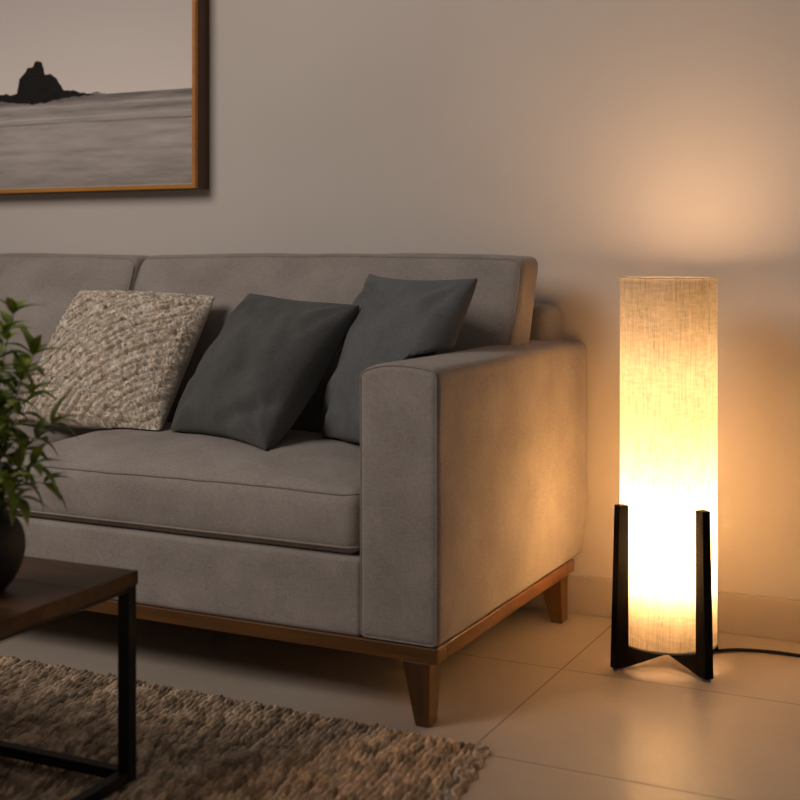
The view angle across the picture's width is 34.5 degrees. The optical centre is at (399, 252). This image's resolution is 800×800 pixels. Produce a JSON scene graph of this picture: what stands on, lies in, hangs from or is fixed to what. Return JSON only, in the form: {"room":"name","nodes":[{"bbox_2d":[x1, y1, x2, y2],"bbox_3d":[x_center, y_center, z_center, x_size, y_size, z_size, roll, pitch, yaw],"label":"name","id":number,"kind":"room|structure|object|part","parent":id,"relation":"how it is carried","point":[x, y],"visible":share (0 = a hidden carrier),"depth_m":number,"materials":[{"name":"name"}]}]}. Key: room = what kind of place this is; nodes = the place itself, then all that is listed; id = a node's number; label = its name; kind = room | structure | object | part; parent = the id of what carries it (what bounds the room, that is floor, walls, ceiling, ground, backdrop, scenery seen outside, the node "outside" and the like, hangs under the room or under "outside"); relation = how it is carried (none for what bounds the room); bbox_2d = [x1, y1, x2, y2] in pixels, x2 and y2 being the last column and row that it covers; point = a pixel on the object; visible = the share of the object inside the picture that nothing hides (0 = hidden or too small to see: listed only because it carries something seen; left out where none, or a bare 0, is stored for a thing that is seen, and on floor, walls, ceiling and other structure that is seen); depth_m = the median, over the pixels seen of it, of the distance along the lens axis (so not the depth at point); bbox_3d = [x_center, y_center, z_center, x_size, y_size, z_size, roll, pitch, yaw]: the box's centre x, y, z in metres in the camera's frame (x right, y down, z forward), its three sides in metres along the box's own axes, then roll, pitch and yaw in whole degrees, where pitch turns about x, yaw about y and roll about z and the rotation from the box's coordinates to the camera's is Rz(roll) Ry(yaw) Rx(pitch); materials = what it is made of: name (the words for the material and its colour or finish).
{"room":"living room","nodes":[
{"label":"living room","id":0,"kind":"room"},
{"bbox_2d":[0,0,799,599],"bbox_3d":[0.042,-0.475,3.475,9.000,2.750,0.100,0,0,26],"label":"wall","id":1,"kind":"structure","parent":0,"point":[597,142],"depth_m":3.24,"materials":[{"name":"grey paint"}]},
{"bbox_2d":[0,0,208,194],"bbox_3d":[-1.105,-0.592,3.946,1.205,0.817,0.068,0,0,26],"label":"framed picture","id":2,"kind":"object","parent":1,"relation":"attached to","point":[96,95],"visible":1,"depth_m":3.81,"materials":[{"name":"grey paper"}]},
{"bbox_2d":[522,574,799,641],"bbox_3d":[0.017,0.852,3.425,9.000,0.096,0.013,0,0,26],"label":"baseboard","id":3,"kind":"structure","parent":1,"relation":"attached to","point":[777,618],"depth_m":3.04,"materials":[{"name":"beige paint"}]},
{"bbox_2d":[0,607,799,799],"bbox_3d":[-1.304,0.950,0.747,9.000,0.100,6.185,0,0,26],"label":"floor","id":4,"kind":"structure","parent":0,"point":[548,704],"depth_m":2.61,"materials":[{"name":"beige tile"}]},
{"bbox_2d":[0,655,489,799],"bbox_3d":[-0.924,0.888,2.115,2.126,0.024,1.370,0,0,26],"label":"rug","id":5,"kind":"object","parent":4,"relation":"on","point":[191,745],"visible":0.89,"depth_m":2.29,"materials":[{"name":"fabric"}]},
{"bbox_2d":[0,556,137,799],"bbox_3d":[-1.051,0.701,2.065,1.050,0.346,0.660,0,0,25],"label":"coffee table","id":6,"kind":"object","parent":5,"relation":"on","point":[43,591],"visible":1,"depth_m":2.12,"materials":[{"name":"brown wood"}]},
{"bbox_2d":[0,297,78,592],"bbox_3d":[-0.669,0.297,2.001,0.319,0.461,0.289,0,0,26],"label":"potted plant","id":7,"kind":"object","parent":6,"relation":"on","point":[12,534],"visible":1,"depth_m":1.99,"materials":[{"name":"green plant"}]},
{"bbox_3d":[-0.669,0.255,2.006,0.233,0.319,0.197,0,0,26],"label":"stem","id":8,"kind":"part","parent":7,"relation":"part of","materials":[{"name":"green plant"}]},
{"bbox_3d":[-0.918,0.865,2.352,1.006,0.018,0.020,0,0,25],"label":"rail","id":9,"kind":"part","parent":6,"relation":"part of","materials":[{"name":"black metal"}]},
{"bbox_3d":[-0.586,0.555,1.848,0.020,0.009,0.612,0,0,25],"label":"rail","id":10,"kind":"part","parent":6,"relation":"part of","materials":[{"name":"brown wood"}]},
{"bbox_3d":[-0.586,0.865,1.848,0.020,0.018,0.612,0,0,25],"label":"rail","id":11,"kind":"part","parent":6,"relation":"part of","materials":[{"name":"black metal"}]},
{"bbox_3d":[-0.453,0.713,2.134,0.022,0.324,0.022,0,0,25],"label":"leg","id":12,"kind":"part","parent":6,"relation":"part of","materials":[{"name":"black metal"}]},
{"bbox_2d":[0,253,586,727],"bbox_3d":[-0.853,0.450,3.365,2.516,0.900,0.879,0,0,26],"label":"sofa","id":13,"kind":"object","parent":4,"relation":"on","point":[460,501],"visible":0.76,"depth_m":2.70,"materials":[{"name":"grey fabric"}]},
{"bbox_2d":[2,413,112,453],"bbox_3d":[-1.349,0.503,3.432,1.201,0.179,0.561,0,0,26],"label":"seat cushion","id":14,"kind":"object","parent":13,"relation":"on","point":[61,433],"depth_m":3.19,"materials":[{"name":"beige fabric"}]},
{"bbox_2d":[0,253,149,410],"bbox_3d":[-1.239,0.224,3.727,1.171,0.448,0.303,0,0,26],"label":"cushion","id":15,"kind":"object","parent":13,"relation":"on","point":[52,280],"depth_m":3.52,"materials":[{"name":"beige fabric"}]},
{"bbox_2d":[15,290,215,429],"bbox_3d":[-0.711,0.261,3.209,0.446,0.332,0.278,0,0,26],"label":"throw pillow","id":16,"kind":"object","parent":13,"relation":"on","point":[126,364],"visible":0.94,"depth_m":3.14,"materials":[{"name":"fabric"}]},
{"bbox_2d":[0,422,359,553],"bbox_3d":[-0.387,0.502,2.957,0.953,0.182,0.561,0,0,26],"label":"seat cushion","id":17,"kind":"object","parent":13,"relation":"on","point":[300,494],"depth_m":2.71,"materials":[{"name":"grey fabric"}]},
{"bbox_3d":[-0.893,0.671,3.288,2.164,0.156,0.693,0,0,26],"label":"seat","id":18,"kind":"part","parent":13,"relation":"part of","materials":[{"name":"beige fabric"}]},
{"bbox_2d":[170,293,359,449],"bbox_3d":[-0.325,0.260,2.973,0.380,0.321,0.295,0,0,43],"label":"throw pillow","id":19,"kind":"object","parent":13,"relation":"on","point":[270,355],"visible":1,"depth_m":2.88,"materials":[{"name":"grey fabric"}]},
{"bbox_2d":[134,253,537,432],"bbox_3d":[-0.222,0.224,3.225,1.118,0.448,0.295,0,0,26],"label":"cushion","id":20,"kind":"object","parent":13,"relation":"on","point":[501,315],"depth_m":3.16,"materials":[{"name":"beige fabric"}]},
{"bbox_2d":[322,274,477,443],"bbox_3d":[-0.037,0.235,2.869,0.247,0.370,0.402,0,0,-33],"label":"throw pillow","id":21,"kind":"object","parent":13,"relation":"on","point":[395,319],"visible":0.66,"depth_m":2.79,"materials":[{"name":"grey fabric"}]},
{"bbox_3d":[0.043,0.839,2.475,0.057,0.123,0.060,0,0,26],"label":"leg","id":22,"kind":"part","parent":13,"relation":"part of","materials":[{"name":"brown wood"}]},
{"bbox_3d":[0.191,0.480,2.852,0.190,0.540,0.874,0,0,26],"label":"arm","id":23,"kind":"part","parent":13,"relation":"part of","materials":[{"name":"beige fabric"}]},
{"bbox_3d":[-0.689,0.435,3.698,2.392,0.622,0.134,0,0,26],"label":"frame","id":24,"kind":"part","parent":13,"relation":"part of","materials":[{"name":"beige fabric"}]},
{"bbox_3d":[0.373,0.839,3.145,0.057,0.123,0.060,0,0,26],"label":"leg","id":25,"kind":"part","parent":13,"relation":"part of","materials":[{"name":"brown wood"}]},
{"bbox_2d":[610,276,799,681],"bbox_3d":[1.043,0.477,2.732,1.172,0.847,0.241,0,0,12],"label":"floor lamp","id":26,"kind":"object","parent":4,"relation":"on","point":[664,581],"visible":1,"depth_m":2.73,"materials":[{"name":"fabric"}]},
{"bbox_3d":[0.526,0.719,2.800,0.148,0.350,0.021,0,0,-23],"label":"leg","id":27,"kind":"part","parent":26,"relation":"part of","materials":[{"name":"black wood"}]},
{"bbox_3d":[0.589,0.451,2.826,0.210,0.796,0.210,0,0,26],"label":"lamp shade","id":28,"kind":"part","parent":26,"relation":"part of","materials":[{"name":"fabric"}]},
{"bbox_3d":[0.589,0.054,2.826,0.212,0.002,0.212,0,0,17],"label":"shade trim","id":29,"kind":"part","parent":26,"relation":"part of","materials":[{"name":"beige fabric"}]},
{"bbox_3d":[0.589,0.849,2.826,0.212,0.004,0.212,0,0,26],"label":"shade trim","id":30,"kind":"part","parent":26,"relation":"part of","materials":[{"name":"beige"}]},
{"bbox_3d":[0.618,0.719,2.764,0.021,0.350,0.148,0,0,-25],"label":"leg","id":31,"kind":"part","parent":26,"relation":"part of","materials":[{"name":"black wood"}]},
{"bbox_3d":[0.647,0.719,2.862,0.148,0.350,0.021,0,0,-32],"label":"leg","id":32,"kind":"part","parent":26,"relation":"part of","materials":[{"name":"black wood"}]},
{"bbox_3d":[1.113,0.876,2.765,1.052,0.049,0.129,0,0,13],"label":"power cord","id":33,"kind":"part","parent":26,"relation":"part of","materials":[{"name":"black plastic"}]}
]}

